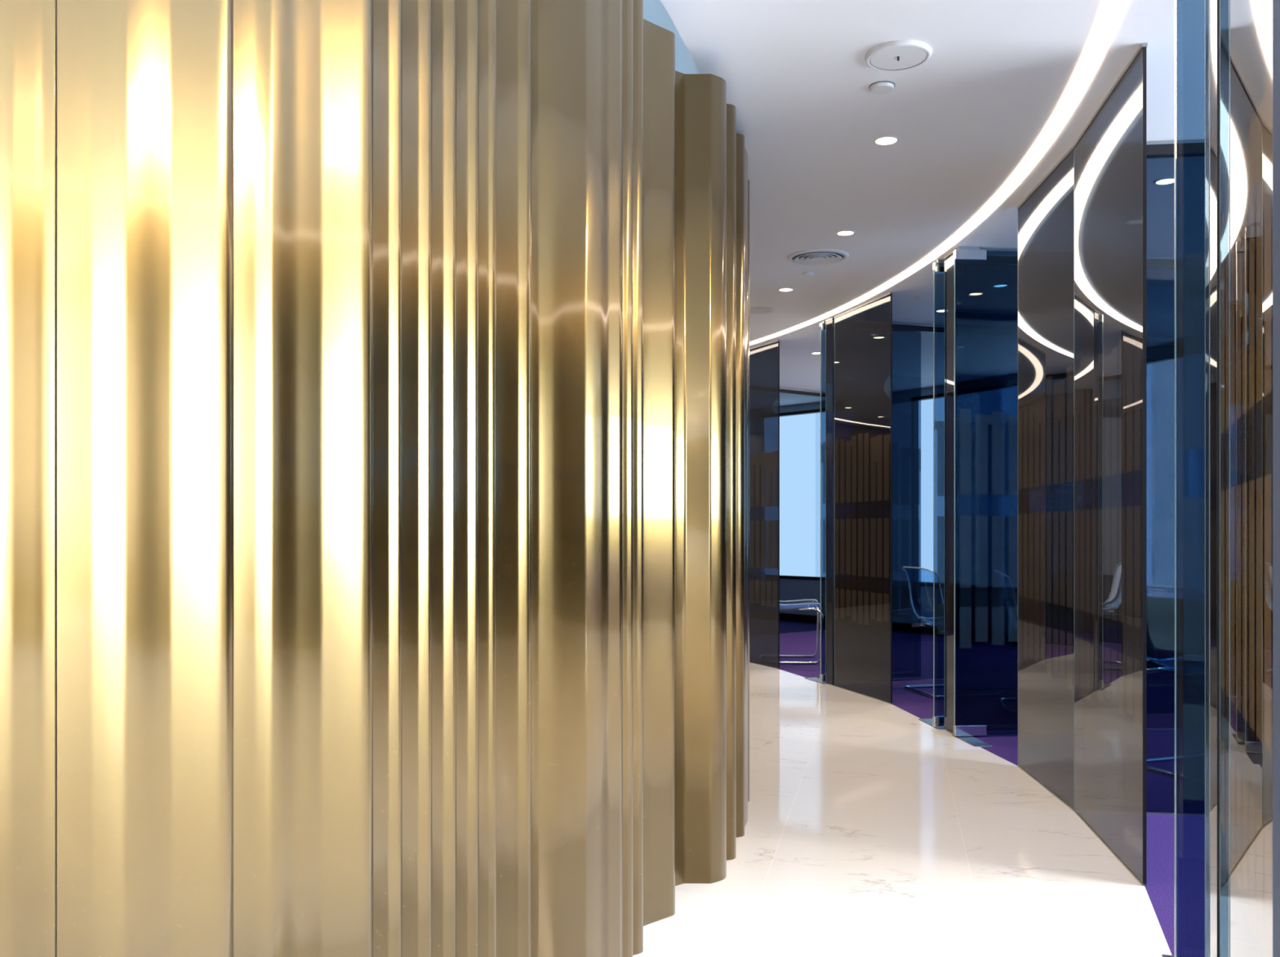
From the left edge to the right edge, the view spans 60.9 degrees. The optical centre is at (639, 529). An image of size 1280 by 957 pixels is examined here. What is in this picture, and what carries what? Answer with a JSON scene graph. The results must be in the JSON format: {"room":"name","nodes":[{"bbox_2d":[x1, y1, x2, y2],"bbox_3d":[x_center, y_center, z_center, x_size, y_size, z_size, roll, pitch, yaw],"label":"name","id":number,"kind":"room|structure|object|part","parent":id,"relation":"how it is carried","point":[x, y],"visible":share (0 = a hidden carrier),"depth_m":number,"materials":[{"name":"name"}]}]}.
{"room":"office corridor","nodes":[
{"label":"office corridor","id":0,"kind":"room"},
{"bbox_2d":[632,662,1171,956],"bbox_3d":[-1.037,1.077,7.142,9.599,0.001,19.427,0,0,0],"label":"floor","id":1,"kind":"structure","parent":0,"point":[872,828],"depth_m":3.56,"materials":[{"name":"white stone"}]},
{"bbox_2d":[0,0,749,956],"bbox_3d":[0.006,-0.157,4.266,0.841,2.467,6.419,0,0,7],"label":"corrugated wall","id":2,"kind":"structure","parent":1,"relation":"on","point":[374,375],"depth_m":1.75,"materials":[{"name":"gold metal"}]},
{"bbox_3d":[-0.779,-0.157,1.244,0.019,2.467,0.231,0,0,25],"label":"fluted panel","id":3,"kind":"part","parent":2,"relation":"part of","materials":[{"name":"gold metal"}]},
{"bbox_3d":[-0.639,-0.157,1.450,0.059,2.467,0.262,0,0,27],"label":"fluted panel","id":4,"kind":"part","parent":2,"relation":"part of","materials":[{"name":"gold metal"}]},
{"bbox_3d":[-0.521,-0.157,1.682,0.021,2.467,0.263,0,0,41],"label":"fluted panel","id":5,"kind":"part","parent":2,"relation":"part of","materials":[{"name":"gold metal"}]},
{"bbox_3d":[-0.371,-0.157,1.919,0.021,2.467,0.299,0,0,27],"label":"fluted panel","id":6,"kind":"part","parent":2,"relation":"part of","materials":[{"name":"gold metal"}]},
{"bbox_3d":[-0.175,-0.157,2.483,0.126,2.467,0.893,0,0,23],"label":"fluted panel","id":7,"kind":"part","parent":2,"relation":"part of","materials":[{"name":"gold metal"}]},
{"bbox_3d":[0.061,-0.157,3.056,0.073,2.467,0.318,0,0,16],"label":"fluted panel","id":8,"kind":"part","parent":2,"relation":"part of","materials":[{"name":"gold metal"}]},
{"bbox_3d":[0.259,-0.157,3.522,0.130,2.467,0.675,0,0,23],"label":"fluted panel","id":9,"kind":"part","parent":2,"relation":"part of","materials":[{"name":"gold metal"}]},
{"bbox_3d":[0.323,-0.157,5.716,0.284,2.467,3.620,0,0,-6],"label":"fluted panel","id":10,"kind":"part","parent":2,"relation":"part of","materials":[{"name":"gold metal"}]},
{"bbox_2d":[749,339,779,669],"bbox_3d":[0.887,-0.198,8.835,0.016,2.550,0.911,0,0,-24],"label":"glass wall","id":11,"kind":"structure","parent":1,"relation":"on","point":[764,358],"depth_m":8.61,"materials":[{"name":"black glass"}]},
{"bbox_2d":[825,316,834,685],"bbox_3d":[1.321,-0.198,7.575,0.016,2.550,0.096,0,0,-20],"label":"glass wall","id":12,"kind":"structure","parent":1,"relation":"on","point":[829,322],"depth_m":7.55,"materials":[{"name":"black glass"}]},
{"bbox_2d":[804,320,914,684],"bbox_3d":[1.621,-0.198,7.867,0.806,2.549,0.322,0,0,-17],"label":"door","id":13,"kind":"structure","parent":12,"relation":"in","point":[822,326],"depth_m":7.65,"materials":[{"name":"blue glass"}]},
{"bbox_3d":[1.282,1.075,7.762,0.090,0.004,0.320,0,0,-16],"label":"floor plate","id":14,"kind":"part","parent":13,"relation":"part of","materials":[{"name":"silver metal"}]},
{"bbox_2d":[834,292,892,703],"bbox_3d":[1.450,-0.198,7.117,0.017,2.550,0.794,0,0,-15],"label":"glass wall","id":15,"kind":"structure","parent":1,"relation":"on","point":[863,333],"depth_m":7.08,"materials":[{"name":"black glass"}]},
{"bbox_2d":[943,248,956,733],"bbox_3d":[1.650,-0.198,5.780,0.016,2.550,0.160,0,0,-4],"label":"glass wall","id":16,"kind":"structure","parent":1,"relation":"on","point":[948,258],"depth_m":5.77,"materials":[{"name":"black glass"}]},
{"bbox_2d":[918,259,964,729],"bbox_3d":[1.990,-0.198,6.063,0.800,2.549,0.320,0,0,-5],"label":"door","id":17,"kind":"structure","parent":16,"relation":"in","point":[937,722],"depth_m":5.92,"materials":[{"name":"blue glass"}]},
{"bbox_3d":[1.641,1.075,6.031,0.090,0.004,0.320,0,0,-5],"label":"floor plate","id":18,"kind":"part","parent":17,"relation":"part of","materials":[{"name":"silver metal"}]},
{"bbox_2d":[951,246,992,746],"bbox_3d":[2.040,-0.198,5.582,0.800,2.549,0.322,0,0,-3],"label":"door","id":19,"kind":"structure","parent":16,"relation":"in","point":[965,732],"depth_m":5.65,"materials":[{"name":"silver glass"}]},
{"bbox_3d":[1.694,1.075,5.561,0.090,0.004,0.320,0,0,-5],"label":"floor plate","id":20,"kind":"part","parent":19,"relation":"part of","materials":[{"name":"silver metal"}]},
{"bbox_2d":[1017,145,1074,810],"bbox_3d":[1.696,-0.198,4.560,0.016,2.550,0.792,0,0,4],"label":"glass wall","id":21,"kind":"structure","parent":1,"relation":"on","point":[1046,216],"depth_m":4.51,"materials":[{"name":"black glass"}]},
{"bbox_2d":[1073,42,1147,886],"bbox_3d":[1.597,-0.198,3.728,0.018,2.550,0.886,0,0,9],"label":"glass wall","id":22,"kind":"structure","parent":1,"relation":"on","point":[1110,152],"depth_m":3.64,"materials":[{"name":"black glass"}]},
{"bbox_2d":[1204,0,1219,956],"bbox_3d":[1.164,-0.198,2.208,0.016,2.550,0.176,0,0,21],"label":"glass wall","id":23,"kind":"structure","parent":1,"relation":"on","point":[1211,6],"depth_m":2.20,"materials":[{"name":"blue glass"}]},
{"bbox_2d":[1161,0,1182,956],"bbox_3d":[1.645,-0.198,2.478,0.800,2.549,0.320,0,0,18],"label":"door","id":24,"kind":"structure","parent":23,"relation":"in","point":[1162,955],"depth_m":2.50,"materials":[{"name":"blue glass"}]},
{"bbox_3d":[1.313,1.075,2.588,0.090,0.004,0.320,0,0,18],"label":"floor plate","id":25,"kind":"part","parent":24,"relation":"part of","materials":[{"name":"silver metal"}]},
{"bbox_2d":[1219,0,1279,956],"bbox_3d":[0.982,-0.198,1.765,0.017,2.550,0.729,0,0,23],"label":"glass wall","id":26,"kind":"structure","parent":1,"relation":"on","point":[1250,29],"depth_m":1.68,"materials":[{"name":"black glass"}]},
{"bbox_2d":[660,0,1204,406],"bbox_3d":[0.355,-1.503,7.834,8.386,0.060,20.740,0,0,-20],"label":"ceiling","id":27,"kind":"structure","parent":0,"point":[797,74],"depth_m":4.14,"materials":[{"name":"white paint"}]},
{"bbox_2d":[643,0,698,74],"bbox_3d":[-1.923,-1.848,6.982,4.000,0.050,12.611,0,0,-21],"label":"cove","id":28,"kind":"object","parent":27,"relation":"attached to","point":[654,11],"depth_m":3.95,"materials":[{"name":"white paint"}]},
{"bbox_2d":[749,306,773,314],"bbox_3d":[0.800,-1.467,7.280,0.190,0.012,0.190,0,0,0],"label":"ceiling speaker","id":29,"kind":"object","parent":27,"relation":"attached to","point":[757,310],"visible":0.79,"depth_m":7.25,"materials":[{"name":"white plastic"}]},
{"bbox_2d":[777,287,793,291],"bbox_3d":[0.893,-1.470,6.660,0.098,0.005,0.098,0,0,0],"label":"recessed light","id":30,"kind":"object","parent":27,"relation":"in","point":[784,289],"visible":1,"depth_m":6.65,"materials":[{"name":"white plastic"}]},
{"bbox_2d":[801,271,813,276],"bbox_3d":[0.962,-1.467,6.240,0.068,0.012,0.068,0,0,0],"label":"smoke detector","id":31,"kind":"object","parent":27,"relation":"attached to","point":[804,273],"visible":1,"depth_m":6.22,"materials":[{"name":"white plastic"}]},
{"bbox_2d":[810,351,822,354],"bbox_3d":[1.470,-1.470,9.050,0.098,0.005,0.098,0,0,0],"label":"recessed light","id":32,"kind":"object","parent":27,"relation":"in","point":[812,353],"visible":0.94,"depth_m":9.04,"materials":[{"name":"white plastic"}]},
{"bbox_2d":[786,248,848,265],"bbox_3d":[0.958,-1.465,5.860,0.330,0.016,0.330,0,0,0],"label":"ceiling vent","id":33,"kind":"object","parent":27,"relation":"in","point":[820,256],"visible":1,"depth_m":5.84,"materials":[{"name":"white plastic"}]},
{"bbox_2d":[835,230,855,235],"bbox_3d":[1.018,-1.470,5.390,0.098,0.005,0.098,0,0,0],"label":"recessed light","id":34,"kind":"object","parent":27,"relation":"in","point":[842,233],"visible":1,"depth_m":5.38,"materials":[{"name":"white plastic"}]},
{"bbox_2d":[868,80,895,94],"bbox_3d":[0.803,-1.466,3.610,0.085,0.014,0.085,0,0,0],"label":"smoke detector","id":35,"kind":"object","parent":27,"relation":"attached to","point":[879,87],"visible":1,"depth_m":3.59,"materials":[{"name":"white plastic"}]},
{"bbox_2d":[872,135,899,145],"bbox_3d":[0.930,-1.470,4.110,0.098,0.005,0.098,0,0,0],"label":"recessed light","id":36,"kind":"object","parent":27,"relation":"in","point":[884,140],"visible":1,"depth_m":4.10,"materials":[{"name":"white plastic"}]},
{"bbox_2d":[865,40,932,71],"bbox_3d":[0.800,-1.466,3.370,0.202,0.014,0.202,0,0,0],"label":"ceiling speaker","id":37,"kind":"object","parent":27,"relation":"attached to","point":[897,55],"visible":1,"depth_m":3.35,"materials":[{"name":"white plastic"}]},
{"bbox_2d":[914,295,925,299],"bbox_3d":[1.770,-1.467,6.880,0.068,0.012,0.068,0,0,0],"label":"smoke detector","id":38,"kind":"object","parent":27,"relation":"attached to","point":[919,297],"visible":1,"depth_m":6.86,"materials":[{"name":"white plastic"}]},
{"bbox_2d":[749,0,1126,345],"bbox_3d":[-0.888,-1.470,7.723,3.978,0.003,14.243,0,0,-23],"label":"light strip","id":39,"kind":"object","parent":27,"relation":"attached to","point":[1111,11],"visible":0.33,"depth_m":4.04,"materials":[{"name":"white plastic"}]},
{"bbox_2d":[934,308,944,312],"bbox_3d":[2.030,-1.470,7.300,0.098,0.005,0.098,0,0,0],"label":"recessed light","id":40,"kind":"object","parent":27,"relation":"in","point":[942,310],"visible":0.65,"depth_m":7.29,"materials":[{"name":"white plastic"}]},
{"bbox_2d":[956,345,967,348],"bbox_3d":[2.580,-1.470,8.750,0.098,0.005,0.098,0,0,0],"label":"recessed light","id":41,"kind":"object","parent":27,"relation":"in","point":[962,346],"visible":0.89,"depth_m":8.75,"materials":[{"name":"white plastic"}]},
{"bbox_2d":[991,283,1008,287],"bbox_3d":[2.170,-1.470,6.550,0.098,0.005,0.098,0,0,0],"label":"recessed light","id":42,"kind":"object","parent":27,"relation":"in","point":[999,285],"visible":1,"depth_m":6.54,"materials":[{"name":"white plastic"}]},
{"bbox_2d":[1153,177,1178,185],"bbox_3d":[2.220,-1.470,4.590,0.098,0.005,0.098,0,0,0],"label":"recessed light","id":43,"kind":"object","parent":27,"relation":"in","point":[1166,180],"visible":0.91,"depth_m":4.59,"materials":[{"name":"white plastic"}]},
{"bbox_2d":[779,620,1204,956],"bbox_3d":[2.071,1.077,6.791,5.915,0.001,13.735,0,0,0],"label":"floor","id":44,"kind":"structure","parent":0,"point":[912,652],"depth_m":6.10,"materials":[{"name":"purple carpet"}]},
{"bbox_2d":[779,599,823,664],"bbox_3d":[1.215,0.660,8.982,0.560,0.834,0.492,0,0,6],"label":"chair","id":45,"kind":"object","parent":44,"relation":"on","point":[801,606],"visible":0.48,"depth_m":8.78,"materials":[{"name":"silver metal"}]},
{"bbox_2d":[779,386,825,634],"bbox_3d":[1.252,-0.198,11.106,2.960,2.550,0.044,0,0,-37],"label":"divider","id":46,"kind":"object","parent":44,"relation":"on","point":[782,390],"visible":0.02,"depth_m":11.41,"materials":[{"name":"grey metal"}]},
{"bbox_3d":[1.252,-1.437,11.106,2.960,0.038,0.044,0,0,-36],"label":"head rail","id":47,"kind":"part","parent":46,"relation":"part of","materials":[{"name":"grey metal"}]},
{"bbox_2d":[902,566,1007,698],"bbox_3d":[2.056,0.660,7.215,0.560,0.834,0.492,0,0,-12],"label":"chair","id":48,"kind":"object","parent":44,"relation":"on","point":[971,625],"visible":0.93,"depth_m":7.07,"materials":[{"name":"silver metal"}]},
{"bbox_3d":[2.077,0.850,7.219,0.516,0.454,0.492,0,0,-12],"label":"tube frame","id":49,"kind":"part","parent":48,"relation":"part of","materials":[{"name":"silver metal"}]},
{"bbox_2d":[892,322,1185,681],"bbox_3d":[2.781,-0.198,8.015,2.989,2.550,0.045,0,0,-17],"label":"divider","id":50,"kind":"object","parent":44,"relation":"on","point":[900,326],"visible":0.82,"depth_m":7.96,"materials":[{"name":"grey metal"}]},
{"bbox_3d":[2.781,-1.437,8.015,2.989,0.038,0.044,0,0,-17],"label":"head rail","id":51,"kind":"part","parent":50,"relation":"part of","materials":[{"name":"grey metal"}]},
{"bbox_2d":[956,253,1204,732],"bbox_3d":[3.170,-0.198,5.902,2.987,2.550,0.045,0,0,-4],"label":"divider","id":52,"kind":"object","parent":44,"relation":"on","point":[1153,262],"visible":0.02,"depth_m":5.85,"materials":[{"name":"grey metal"}]},
{"bbox_3d":[3.170,-1.437,5.902,2.987,0.038,0.044,0,0,-4],"label":"head rail","id":53,"kind":"part","parent":52,"relation":"part of","materials":[{"name":"grey metal"}]},
{"bbox_2d":[1146,584,1204,785],"bbox_3d":[2.527,0.660,4.841,0.560,0.834,0.492,0,0,-20],"label":"chair","id":54,"kind":"object","parent":44,"relation":"on","point":[1167,668],"visible":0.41,"depth_m":4.96,"materials":[{"name":"silver metal"}]},
{"bbox_3d":[2.547,0.850,4.849,0.516,0.454,0.492,0,0,-20],"label":"tube frame","id":55,"kind":"part","parent":54,"relation":"part of","materials":[{"name":"silver metal"}]},
{"bbox_2d":[1146,139,1204,815],"bbox_3d":[3.153,-0.198,3.988,2.933,2.550,0.044,0,0,7],"label":"divider","id":56,"kind":"object","parent":44,"relation":"on","point":[1186,148],"visible":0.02,"depth_m":4.11,"materials":[{"name":"grey metal"}]},
{"bbox_3d":[3.153,-1.437,3.988,2.933,0.038,0.044,0,0,7],"label":"head rail","id":57,"kind":"part","parent":56,"relation":"part of","materials":[{"name":"grey metal"}]},
{"bbox_2d":[779,336,1204,659],"bbox_3d":[2.813,-0.198,6.030,4.073,2.550,14.998,0,0,0],"label":"wall","id":58,"kind":"structure","parent":0,"point":[980,605],"depth_m":10.35,"materials":[{"name":"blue paint"}]},
{"bbox_2d":[779,408,825,580],"bbox_3d":[1.960,-0.408,12.692,0.113,1.970,1.474,0,0,-41],"label":"window","id":59,"kind":"structure","parent":58,"relation":"in","point":[799,431],"depth_m":12.82,"materials":[{"name":"blue glass"}]},
{"bbox_2d":[779,612,1204,671],"bbox_3d":[3.448,1.032,6.880,2.280,0.090,13.681,0,0,-10],"label":"baseboard","id":60,"kind":"structure","parent":58,"relation":"attached to","point":[896,626],"depth_m":10.68,"materials":[{"name":"grey metal"}]},
{"bbox_2d":[911,356,1155,601],"bbox_3d":[3.585,-0.408,10.142,0.187,1.970,3.003,0,0,-26],"label":"window","id":61,"kind":"structure","parent":58,"relation":"in","point":[987,417],"depth_m":10.73,"materials":[{"name":"blue glass"}]},
{"bbox_2d":[1177,346,1204,605],"bbox_3d":[4.522,-0.408,7.365,0.153,1.970,2.421,0,0,-11],"label":"window","id":62,"kind":"structure","parent":58,"relation":"in","point":[1193,359],"depth_m":8.47,"materials":[{"name":"blue glass"}]},
{"bbox_2d":[1188,353,1204,599],"bbox_3d":[4.556,-0.408,7.372,0.083,1.970,2.421,0,0,-11],"label":"blind","id":63,"kind":"object","parent":62,"relation":"attached to","point":[1196,361],"depth_m":8.43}
]}

